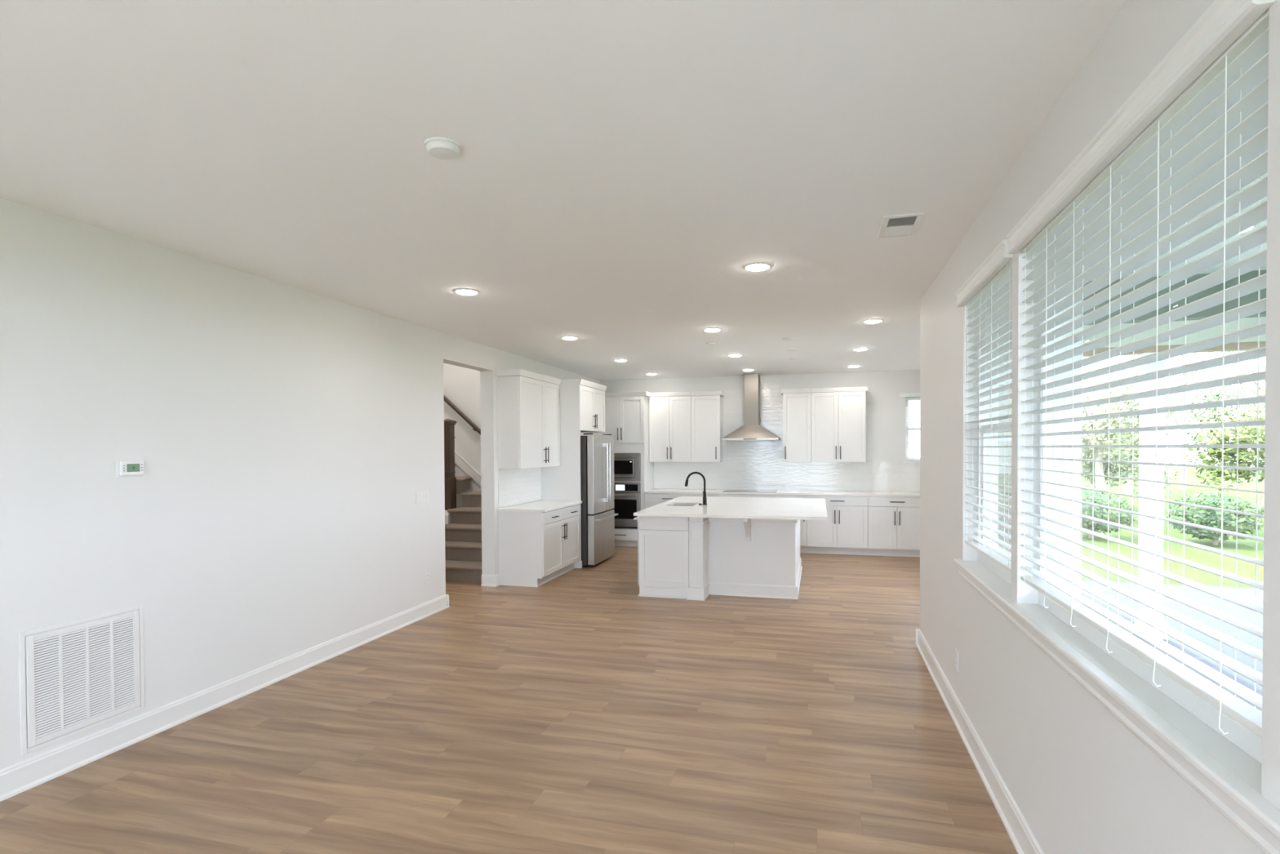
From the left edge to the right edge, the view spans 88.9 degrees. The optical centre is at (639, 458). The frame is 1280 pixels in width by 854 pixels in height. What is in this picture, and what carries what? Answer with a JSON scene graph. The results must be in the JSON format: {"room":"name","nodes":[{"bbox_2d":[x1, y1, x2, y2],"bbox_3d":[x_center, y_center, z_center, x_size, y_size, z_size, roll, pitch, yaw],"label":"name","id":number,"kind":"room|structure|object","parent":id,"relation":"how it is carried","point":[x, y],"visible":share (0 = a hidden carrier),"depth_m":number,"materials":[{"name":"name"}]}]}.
{"room":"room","nodes":[
{"label":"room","id":0,"kind":"room"},
{"bbox_2d":[0,197,600,769],"bbox_3d":[-2.490,0.150,5.002,0.178,2.776,13.122,0,1,15],"label":"wall","id":1,"kind":"structure","parent":0,"point":[286,437],"depth_m":4.03,"materials":[{"name":"white paint"}]},
{"bbox_2d":[18,604,144,755],"bbox_3d":[-2.852,1.111,3.364,0.010,0.585,0.584,0,1,15],"label":"air vent","id":2,"kind":"object","parent":1,"relation":"in","point":[78,676],"visible":1,"depth_m":3.33,"materials":[{"name":"white plastic"}]},
{"bbox_2d":[115,459,144,477],"bbox_3d":[-2.787,0.055,3.570,0.028,0.097,0.146,0,1,15],"label":"thermostat","id":3,"kind":"object","parent":1,"relation":"attached to","point":[123,468],"visible":1,"depth_m":3.55,"materials":[{"name":"white plastic"}]},
{"bbox_2d":[0,594,449,801],"bbox_3d":[-3.120,1.512,2.672,0.196,0.134,8.250,0,1,15],"label":"baseboard","id":4,"kind":"structure","parent":1,"relation":"attached to","point":[20,777],"depth_m":3.86,"materials":[{"name":"paint"}]},
{"bbox_2d":[415,489,429,503],"bbox_3d":[-2.073,0.366,6.202,0.011,0.116,0.214,0,1,15],"label":"light switch","id":5,"kind":"object","parent":1,"relation":"attached to","point":[422,496],"visible":1,"depth_m":6.20,"materials":[{"name":"white plastic"}]},
{"bbox_2d":[425,570,430,584],"bbox_3d":[-2.048,1.151,6.295,0.008,0.116,0.072,0,1,15],"label":"wall outlet","id":6,"kind":"object","parent":1,"relation":"attached to","point":[428,573],"visible":1,"depth_m":6.29,"materials":[{"name":"white plastic"}]},
{"bbox_2d":[496,368,561,468],"bbox_3d":[-1.359,-0.469,8.194,0.330,1.160,1.243,0,1,15],"label":"upper cabinet","id":7,"kind":"object","parent":1,"relation":"attached to","point":[528,402],"visible":1,"depth_m":7.81,"materials":[{"name":"paint"}]},
{"bbox_2d":[558,378,607,432],"bbox_3d":[-0.915,-0.726,9.279,0.612,0.685,1.088,0,1,15],"label":"upper cabinet","id":8,"kind":"object","parent":1,"relation":"attached to","point":[592,393],"visible":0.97,"depth_m":9.15,"materials":[{"name":"paint"}]},
{"bbox_2d":[443,363,481,507],"bbox_3d":[-2.431,-1.146,10.252,2.485,5.200,0.120,0,1,15],"label":"wall","id":9,"kind":"structure","parent":0,"point":[461,385],"depth_m":10.29,"materials":[{"name":"white paint"}]},
{"bbox_2d":[443,394,480,435],"bbox_3d":[-2.884,-0.776,10.267,1.335,1.161,0.099,0,1,15],"label":"handrail","id":10,"kind":"object","parent":9,"relation":"attached to","point":[446,400],"visible":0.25,"depth_m":10.19,"materials":[{"name":"brown wood"}]},
{"bbox_2d":[480,573,500,586],"bbox_3d":[-1.753,1.425,7.648,0.196,0.134,0.098,0,1,15],"label":"baseboard","id":11,"kind":"structure","parent":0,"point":[491,580],"depth_m":7.61,"materials":[{"name":"paint"}]},
{"bbox_2d":[0,546,1017,853],"bbox_3d":[-1.048,1.597,4.631,8.123,0.120,13.458,0,1,15],"label":"floor","id":12,"kind":"structure","parent":0,"point":[577,711],"depth_m":3.53,"materials":[{"name":"brown wood"}]},
{"bbox_2d":[444,451,482,582],"bbox_3d":[-2.744,0.429,9.135,2.465,2.089,2.250,0,1,15],"label":"staircase","id":13,"kind":"structure","parent":12,"relation":"on","point":[463,525],"depth_m":8.54,"materials":[{"name":"beige carpet"}]},
{"bbox_2d":[444,418,456,510],"bbox_3d":[-2.691,0.080,9.157,0.172,1.279,0.172,0,1,15],"label":"newel post","id":14,"kind":"object","parent":13,"relation":"on","point":[449,424],"visible":0.73,"depth_m":9.09,"materials":[{"name":"brown wood"}]},
{"bbox_2d":[497,503,580,586],"bbox_3d":[-1.213,1.045,8.190,0.612,0.872,1.225,0,1,15],"label":"base cabinet","id":15,"kind":"object","parent":12,"relation":"on","point":[535,548],"visible":0.98,"depth_m":7.66,"materials":[{"name":"paint"}]},
{"bbox_2d":[498,500,582,511],"bbox_3d":[-1.218,0.592,8.179,0.588,0.030,1.233,0,1,15],"label":"countertop","id":16,"kind":"structure","parent":15,"relation":"on","point":[540,505],"depth_m":7.98,"materials":[{"name":"white stone"}]},
{"bbox_2d":[540,384,582,568],"bbox_3d":[-1.065,0.241,8.783,0.584,2.458,0.020,0,1,15],"label":"cabinet end panel","id":17,"kind":"object","parent":12,"relation":"on","point":[562,482],"visible":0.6,"depth_m":8.74,"materials":[{"name":"paint"}]},
{"bbox_2d":[580,433,617,567],"bbox_3d":[-0.811,0.558,9.228,0.802,1.808,0.910,0,1,15],"label":"refrigerator","id":18,"kind":"object","parent":12,"relation":"on","point":[597,451],"visible":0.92,"depth_m":8.84,"materials":[{"name":"grey metal"}]},
{"bbox_2d":[589,391,653,546],"bbox_3d":[-0.283,0.178,10.851,0.978,2.510,0.665,0,1,15],"label":"oven tower","id":19,"kind":"object","parent":12,"relation":"on","point":[626,413],"visible":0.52,"depth_m":10.54,"materials":[{"name":"paint"}]},
{"bbox_2d":[611,482,640,528],"bbox_3d":[-0.264,0.755,10.793,0.683,0.738,0.614,0,1,15],"label":"wall oven","id":20,"kind":"object","parent":19,"relation":"in","point":[627,495],"visible":0.46,"depth_m":10.53,"materials":[{"name":"grey metal"}]},
{"bbox_2d":[613,453,640,481],"bbox_3d":[-0.276,0.139,10.754,0.683,0.456,0.435,0,1,15],"label":"microwave","id":21,"kind":"object","parent":19,"relation":"in","point":[627,466],"visible":0.55,"depth_m":10.52,"materials":[{"name":"grey metal"}]},
{"bbox_2d":[644,493,691,508],"bbox_3d":[0.520,0.990,10.645,0.756,0.886,0.665,0,1,15],"label":"base cabinet","id":22,"kind":"object","parent":12,"relation":"on","point":[651,499],"visible":0.18,"depth_m":10.40,"materials":[{"name":"paint"}]},
{"bbox_2d":[691,493,719,496],"bbox_3d":[1.094,0.989,10.487,0.433,0.886,0.665,0,1,15],"label":"base cabinet","id":23,"kind":"object","parent":12,"relation":"on","point":[692,494],"visible":0.06,"depth_m":10.21,"materials":[{"name":"paint"}]},
{"bbox_2d":[638,515,802,600],"bbox_3d":[1.066,1.031,7.864,1.676,0.886,2.206,0,1,15],"label":"kitchen island","id":24,"kind":"object","parent":12,"relation":"on","point":[686,557],"visible":0.79,"depth_m":7.00,"materials":[{"name":"paint"}]},
{"bbox_2d":[633,515,639,585],"bbox_3d":[0.038,0.998,7.407,0.076,0.758,0.600,0,1,15],"label":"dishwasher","id":25,"kind":"object","parent":24,"relation":"attached to","point":[636,517],"visible":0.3,"depth_m":7.11,"materials":[{"name":"silver metal"}]},
{"bbox_2d":[633,496,827,519],"bbox_3d":[1.206,0.571,7.822,1.973,0.031,2.440,0,1,15],"label":"island countertop","id":26,"kind":"structure","parent":24,"relation":"on","point":[762,508],"depth_m":7.36,"materials":[{"name":"white stone"}]},
{"bbox_2d":[673,504,693,506],"bbox_3d":[0.526,0.702,7.965,0.349,0.226,0.499,0,1,15],"label":"sink","id":27,"kind":"object","parent":26,"relation":"in","point":[673,504],"visible":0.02,"depth_m":8.21,"materials":[{"name":"silver metal"}]},
{"bbox_2d":[684,471,706,505],"bbox_3d":[0.672,0.359,7.867,0.275,0.398,0.088,0,1,15],"label":"faucet","id":28,"kind":"object","parent":26,"relation":"on","point":[704,497],"visible":1,"depth_m":7.84,"materials":[{"name":"black metal"}]},
{"bbox_2d":[719,493,777,497],"bbox_3d":[1.736,0.989,10.311,0.895,0.886,0.665,0,1,15],"label":"base cabinet","id":29,"kind":"object","parent":12,"relation":"on","point":[720,495],"visible":0.03,"depth_m":10.04,"materials":[{"name":"paint"}]},
{"bbox_2d":[777,494,807,552],"bbox_3d":[2.376,0.988,10.135,0.431,0.886,0.665,0,1,15],"label":"base cabinet","id":30,"kind":"object","parent":12,"relation":"on","point":[803,548],"visible":0.2,"depth_m":9.82,"materials":[{"name":"paint"}]},
{"bbox_2d":[806,494,867,555],"bbox_3d":[3.004,0.988,9.963,0.869,0.886,0.665,0,1,15],"label":"base cabinet","id":31,"kind":"object","parent":12,"relation":"on","point":[845,531],"visible":0.91,"depth_m":9.67,"materials":[{"name":"paint"}]},
{"bbox_2d":[867,495,919,557],"bbox_3d":[3.885,0.987,9.721,0.958,0.886,0.665,0,1,15],"label":"base cabinet","id":32,"kind":"object","parent":12,"relation":"on","point":[893,522],"visible":0.66,"depth_m":9.49,"materials":[{"name":"paint"}]},
{"bbox_2d":[644,488,919,496],"bbox_3d":[2.252,0.528,10.171,4.348,0.030,0.633,0,1,15],"label":"countertop","id":33,"kind":"structure","parent":32,"relation":"on","point":[655,490],"depth_m":9.96,"materials":[{"name":"white stone"}]},
{"bbox_2d":[723,488,777,492],"bbox_3d":[1.748,0.511,10.291,0.820,0.004,0.510,0,1,15],"label":"cooktop","id":34,"kind":"object","parent":33,"relation":"in","point":[727,490],"visible":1,"depth_m":10.22,"materials":[{"name":"silver glass"}]},
{"bbox_2d":[0,0,1126,380],"bbox_3d":[0.135,-1.300,4.256,5.638,0.120,13.458,0,1,15],"label":"ceiling","id":35,"kind":"structure","parent":0,"point":[613,184],"depth_m":2.53,"materials":[{"name":"white paint"}]},
{"bbox_2d":[424,137,461,159],"bbox_3d":[-0.760,-1.190,2.515,0.136,0.036,0.136,0,1,15],"label":"smoke detector","id":36,"kind":"object","parent":35,"relation":"attached to","point":[440,148],"visible":1,"depth_m":2.48,"materials":[{"name":"white plastic"}]},
{"bbox_2d":[454,288,478,295],"bbox_3d":[-1.288,-1.232,4.847,0.170,0.020,0.170,0,1,15],"label":"recessed light","id":37,"kind":"object","parent":35,"relation":"in","point":[462,291],"visible":1,"depth_m":4.81,"materials":[{"name":"white plastic"}]},
{"bbox_2d":[561,336,577,339],"bbox_3d":[-0.743,-1.267,6.892,0.170,0.020,0.170,0,1,15],"label":"recessed light","id":38,"kind":"object","parent":35,"relation":"in","point":[563,337],"visible":1,"depth_m":6.85,"materials":[{"name":"white plastic"}]},
{"bbox_2d":[613,359,626,361],"bbox_3d":[-0.258,-1.298,8.675,0.170,0.020,0.170,0,1,15],"label":"recessed light","id":39,"kind":"object","parent":35,"relation":"in","point":[615,360],"visible":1,"depth_m":8.62,"materials":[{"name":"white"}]},
{"bbox_2d":[706,342,715,344],"bbox_3d":[0.796,-1.284,7.284,0.110,0.016,0.110,0,1,15],"label":"cover plate","id":40,"kind":"object","parent":35,"relation":"attached to","point":[707,343],"visible":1,"depth_m":7.25,"materials":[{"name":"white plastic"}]},
{"bbox_2d":[703,328,720,332],"bbox_3d":[0.716,-1.268,6.464,0.170,0.020,0.170,0,1,15],"label":"recessed light","id":41,"kind":"object","parent":35,"relation":"in","point":[708,330],"visible":1,"depth_m":6.42,"materials":[{"name":"white plastic"}]},
{"bbox_2d":[728,354,741,356],"bbox_3d":[1.204,-1.299,8.261,0.170,0.020,0.170,0,1,15],"label":"recessed light","id":42,"kind":"object","parent":35,"relation":"in","point":[730,355],"visible":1,"depth_m":8.21,"materials":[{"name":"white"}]},
{"bbox_2d":[742,368,753,371],"bbox_3d":[1.633,-1.326,9.822,0.170,0.020,0.170,0,1,15],"label":"recessed light","id":43,"kind":"object","parent":35,"relation":"in","point":[745,370],"visible":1,"depth_m":9.77,"materials":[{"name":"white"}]},
{"bbox_2d":[744,262,770,271],"bbox_3d":[0.760,-1.232,4.218,0.170,0.020,0.170,0,1,15],"label":"recessed light","id":44,"kind":"object","parent":35,"relation":"in","point":[754,266],"visible":1,"depth_m":4.18,"materials":[{"name":"white plastic"}]},
{"bbox_2d":[782,337,794,340],"bbox_3d":[1.598,-1.284,7.024,0.128,0.016,0.128,0,1,15],"label":"cover plate","id":45,"kind":"object","parent":35,"relation":"attached to","point":[788,338],"visible":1,"depth_m":6.99,"materials":[{"name":"white plastic"}]},
{"bbox_2d":[786,348,798,351],"bbox_3d":[1.821,-1.297,7.798,0.136,0.016,0.136,0,1,15],"label":"cover plate","id":46,"kind":"object","parent":35,"relation":"attached to","point":[788,349],"visible":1,"depth_m":7.75,"materials":[{"name":"white plastic"}]},
{"bbox_2d":[853,347,867,351],"bbox_3d":[2.637,-1.299,7.794,0.170,0.020,0.170,0,1,15],"label":"recessed light","id":47,"kind":"object","parent":35,"relation":"in","point":[857,348],"visible":1,"depth_m":7.75,"materials":[{"name":"white"}]},
{"bbox_2d":[863,319,882,323],"bbox_3d":[2.164,-1.269,6.058,0.170,0.020,0.170,0,1,15],"label":"recessed light","id":48,"kind":"object","parent":35,"relation":"in","point":[869,321],"visible":1,"depth_m":6.01,"materials":[{"name":"white plastic"}]},
{"bbox_2d":[877,212,924,238],"bbox_3d":[1.376,-1.230,3.451,0.192,0.008,0.344,0,1,15],"label":"ceiling vent","id":49,"kind":"object","parent":35,"relation":"in","point":[905,224],"visible":1,"depth_m":3.43,"materials":[{"name":"white plastic"}]},
{"bbox_2d":[600,369,919,491],"bbox_3d":[1.900,0.037,10.680,5.638,2.776,0.180,0,1,15],"label":"wall","id":50,"kind":"structure","parent":0,"point":[745,464],"depth_m":10.46,"materials":[{"name":"tile"}]},
{"bbox_2d":[648,391,691,462],"bbox_3d":[0.523,-0.512,10.763,0.702,1.135,0.365,0,1,15],"label":"upper cabinet","id":51,"kind":"object","parent":50,"relation":"attached to","point":[669,412],"visible":0.98,"depth_m":10.62,"materials":[{"name":"paint"}]},
{"bbox_2d":[690,391,724,462],"bbox_3d":[1.102,-0.512,10.604,0.495,1.135,0.365,0,1,15],"label":"upper cabinet","id":52,"kind":"object","parent":50,"relation":"attached to","point":[706,406],"visible":1,"depth_m":10.48,"materials":[{"name":"paint"}]},
{"bbox_2d":[721,373,780,440],"bbox_3d":[1.768,-0.815,10.352,0.872,1.057,0.492,0,1,15],"label":"range hood","id":53,"kind":"object","parent":50,"relation":"attached to","point":[752,430],"visible":1,"depth_m":10.32,"materials":[{"name":"silver metal"}]},
{"bbox_2d":[780,387,811,462],"bbox_3d":[2.453,-0.514,10.233,0.456,1.135,0.365,0,1,15],"label":"upper cabinet","id":54,"kind":"object","parent":50,"relation":"attached to","point":[797,402],"visible":0.99,"depth_m":10.10,"materials":[{"name":"paint"}]},
{"bbox_2d":[811,386,867,462],"bbox_3d":[3.071,-0.514,10.063,0.825,1.135,0.365,0,1,15],"label":"upper cabinet","id":55,"kind":"object","parent":50,"relation":"attached to","point":[837,414],"visible":1,"depth_m":9.93,"materials":[{"name":"paint"}]},
{"bbox_2d":[902,461,919,462],"bbox_3d":[4.219,0.051,9.937,0.415,0.022,0.050,0,1,15],"label":"trim","id":56,"kind":"structure","parent":50,"relation":"attached to","point":[902,461],"depth_m":9.94,"materials":[{"name":"paint"}]},
{"bbox_2d":[905,396,919,461],"bbox_3d":[4.251,-0.453,10.043,0.320,0.981,0.088,0,1,15],"label":"window","id":57,"kind":"structure","parent":50,"relation":"in","point":[907,398],"depth_m":10.03,"materials":[{"name":"plastic"}]},
{"bbox_2d":[899,392,919,460],"bbox_3d":[4.207,-0.484,9.960,0.450,1.033,0.086,0,1,15],"label":"blind","id":58,"kind":"object","parent":57,"relation":"attached to","point":[901,394],"visible":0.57,"depth_m":9.97,"materials":[{"name":"white plastic"}]},
{"bbox_2d":[997,386,1011,555],"bbox_3d":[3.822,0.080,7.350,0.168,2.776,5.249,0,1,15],"label":"porch column","id":59,"kind":"structure","parent":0,"point":[1007,411],"depth_m":6.01,"materials":[{"name":"white paint"}]},
{"bbox_2d":[1081,341,1266,356],"bbox_3d":[4.766,-0.984,5.893,2.427,0.060,0.150,0,1,15],"label":"trim","id":60,"kind":"structure","parent":59,"relation":"attached to","point":[1243,346],"depth_m":5.82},
{"bbox_2d":[996,319,1012,359],"bbox_3d":[2.722,0.174,4.923,0.702,2.916,0.018,0,1,15],"label":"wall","id":61,"kind":"structure","parent":0,"point":[1011,350],"depth_m":4.89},
{"bbox_2d":[996,359,1012,368],"bbox_3d":[2.728,0.122,5.016,0.705,2.776,0.168,0,1,15],"label":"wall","id":62,"kind":"structure","parent":0,"point":[1011,360],"depth_m":4.91,"materials":[{"name":"white paint"}]},
{"bbox_2d":[995,378,1011,546],"bbox_3d":[2.811,0.175,5.005,0.230,1.570,0.088,0,1,15],"label":"window","id":63,"kind":"structure","parent":62,"relation":"in","point":[1006,382],"depth_m":4.98,"materials":[{"name":"plastic"}]},
{"bbox_2d":[996,286,1081,603],"bbox_3d":[2.933,0.186,4.911,0.635,2.930,0.130,0,1,15],"label":"porch column","id":64,"kind":"structure","parent":62,"relation":"attached to","point":[1077,398],"depth_m":4.78,"materials":[{"name":"white paint"}]},
{"bbox_2d":[920,0,1279,853],"bbox_3d":[1.265,0.189,1.337,0.168,2.776,8.041,0,1,15],"label":"wall","id":65,"kind":"structure","parent":0,"point":[1081,780],"depth_m":2.36,"materials":[{"name":"white paint"}]},
{"bbox_2d":[955,648,958,671],"bbox_3d":[1.860,1.182,3.830,0.008,0.116,0.072,0,1,15],"label":"wall outlet","id":66,"kind":"object","parent":65,"relation":"attached to","point":[956,650],"visible":1,"depth_m":3.82,"materials":[{"name":"white plastic"}]},
{"bbox_2d":[915,628,1044,853],"bbox_3d":[1.602,1.509,1.282,0.900,0.134,8.069,0,1,15],"label":"baseboard","id":67,"kind":"structure","parent":65,"relation":"attached to","point":[1022,837],"depth_m":3.16,"materials":[{"name":"paint"}]},
{"bbox_2d":[977,331,1011,584],"bbox_3d":[1.796,-0.157,3.178,0.068,1.478,0.958,0,1,15],"label":"window","id":68,"kind":"structure","parent":65,"relation":"in","point":[993,566],"depth_m":3.58,"materials":[{"name":"plastic"}]},
{"bbox_2d":[955,239,1013,573],"bbox_3d":[1.703,-0.220,3.202,0.106,1.407,0.990,0,1,15],"label":"blind","id":69,"kind":"object","parent":68,"relation":"attached to","point":[988,292],"visible":0.78,"depth_m":3.15,"materials":[{"name":"white plastic"}]},
{"bbox_2d":[953,558,1279,839],"bbox_3d":[1.385,0.616,1.909,0.175,0.022,3.755,0,1,15],"label":"window sill","id":70,"kind":"structure","parent":65,"relation":"attached to","point":[1235,772],"depth_m":1.58,"materials":[{"name":"paint"}]},
{"bbox_2d":[958,567,1279,853],"bbox_3d":[1.326,0.661,1.924,0.026,0.068,3.670,0,1,15],"label":"trim","id":71,"kind":"structure","parent":65,"relation":"attached to","point":[1242,820],"depth_m":1.53,"materials":[{"name":"paint"}]},
{"bbox_2d":[1038,286,1262,763],"bbox_3d":[1.444,-0.134,1.893,0.068,1.478,1.529,0,1,15],"label":"window","id":72,"kind":"structure","parent":65,"relation":"in","point":[1245,739],"depth_m":2.25,"materials":[{"name":"plastic"}]},
{"bbox_2d":[1006,0,1275,737],"bbox_3d":[1.351,-0.178,1.918,0.106,1.446,1.561,0,1,15],"label":"blind","id":73,"kind":"object","parent":72,"relation":"attached to","point":[1200,116],"visible":0.97,"depth_m":1.57,"materials":[{"name":"white plastic"}]},
{"bbox_2d":[1066,150,1267,283],"bbox_3d":[3.070,-1.294,1.365,3.300,0.120,9.700,0,1,15],"label":"ceiling","id":74,"kind":"structure","parent":0,"point":[1263,246],"depth_m":3.94,"materials":[{"name":"paint"}]},
{"bbox_2d":[1081,270,1266,325],"bbox_3d":[4.382,-1.140,4.495,2.427,0.300,0.120,0,1,15],"label":"beam","id":75,"kind":"structure","parent":74,"relation":"attached to","point":[1251,297],"depth_m":4.57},
{"bbox_2d":[1081,316,1266,347],"bbox_3d":[4.765,-1.164,5.890,2.427,0.300,0.120,0,1,15],"label":"beam","id":76,"kind":"structure","parent":74,"relation":"attached to","point":[1244,322],"depth_m":5.81,"materials":[{"name":"paint"}]},
{"label":"outside","id":77,"kind":"structure","parent":0,"visible":0},
{"bbox_2d":[1080,466,1264,588],"bbox_3d":[13.625,1.720,11.846,100.000,0.150,110.000,0,1,15],"label":"lawn","id":78,"kind":"structure","parent":77,"point":[1246,547],"depth_m":12.07,"materials":[{"name":"green plant"}]},
{"bbox_2d":[1080,489,1136,537],"bbox_3d":[9.288,1.155,13.431,1.557,1.037,1.559,0,1,15],"label":"shrub","id":79,"kind":"object","parent":78,"relation":"on","point":[1100,513],"visible":0.43,"depth_m":13.07,"materials":[{"name":"green plant"}]},
{"bbox_2d":[1080,398,1139,502],"bbox_3d":[13.871,-0.184,19.887,2.807,3.516,2.715,0,1,-9],"label":"tree","id":80,"kind":"object","parent":78,"relation":"on","point":[1084,428],"visible":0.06,"depth_m":19.43,"materials":[{"name":"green plant"}]},
{"bbox_2d":[1080,360,1189,508],"bbox_3d":[11.508,-0.357,16.304,3.038,4.002,2.766,-1,1,-14],"label":"tree","id":81,"kind":"object","parent":78,"relation":"on","point":[1100,454],"visible":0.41,"depth_m":15.98,"materials":[{"name":"green plant"}]},
{"bbox_2d":[1082,373,1195,494],"bbox_3d":[18.795,-1.058,25.445,3.968,5.033,4.468,0,1,15],"label":"tree","id":82,"kind":"object","parent":78,"relation":"on","point":[1126,489],"visible":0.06,"depth_m":24.59,"materials":[{"name":"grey plant"}]},
{"bbox_2d":[1125,351,1246,489],"bbox_3d":[23.254,-2.849,28.012,4.682,8.482,4.287,0,1,15],"label":"tree","id":83,"kind":"object","parent":78,"relation":"on","point":[1182,421],"visible":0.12,"depth_m":27.82,"materials":[{"name":"green plant"}]},
{"bbox_2d":[1166,491,1264,545],"bbox_3d":[10.989,1.147,12.444,1.548,1.068,1.550,0,1,15],"label":"shrub","id":84,"kind":"object","parent":78,"relation":"on","point":[1199,514],"visible":0.8,"depth_m":12.22,"materials":[{"name":"green plant"}]},
{"bbox_2d":[1180,360,1265,506],"bbox_3d":[19.320,-0.834,19.875,3.237,4.756,4.044,-1,1,-31],"label":"tree","id":85,"kind":"object","parent":78,"relation":"on","point":[1215,397],"visible":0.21,"depth_m":20.49,"materials":[{"name":"green plant"}]},
{"bbox_2d":[1182,371,1265,491],"bbox_3d":[13.341,-0.106,13.350,2.928,3.576,3.276,-1,1,-13],"label":"tree","id":86,"kind":"object","parent":78,"relation":"on","point":[1243,436],"visible":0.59,"depth_m":13.74,"materials":[{"name":"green plant"}]},
{"bbox_2d":[1186,351,1265,434],"bbox_3d":[16.297,-1.835,16.781,3.588,6.885,3.784,0,1,15],"label":"tree","id":87,"kind":"object","parent":78,"relation":"on","point":[1254,388],"visible":0.2,"depth_m":17.34,"materials":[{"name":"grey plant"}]},
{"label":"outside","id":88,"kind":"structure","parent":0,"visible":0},
{"bbox_2d":[1080,581,1263,711],"bbox_3d":[3.440,1.816,-0.602,5.050,0.160,18.600,0,1,15],"label":"patio slab","id":89,"kind":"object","parent":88,"point":[1245,614],"depth_m":6.58,"materials":[{"name":"concrete"}]},
{"bbox_2d":[1134,351,1168,639],"bbox_3d":[4.661,0.336,5.945,0.180,2.580,0.180,0,1,15],"label":"porch column","id":90,"kind":"structure","parent":89,"relation":"on","point":[1147,472],"depth_m":5.88,"materials":[{"name":"white paint"}]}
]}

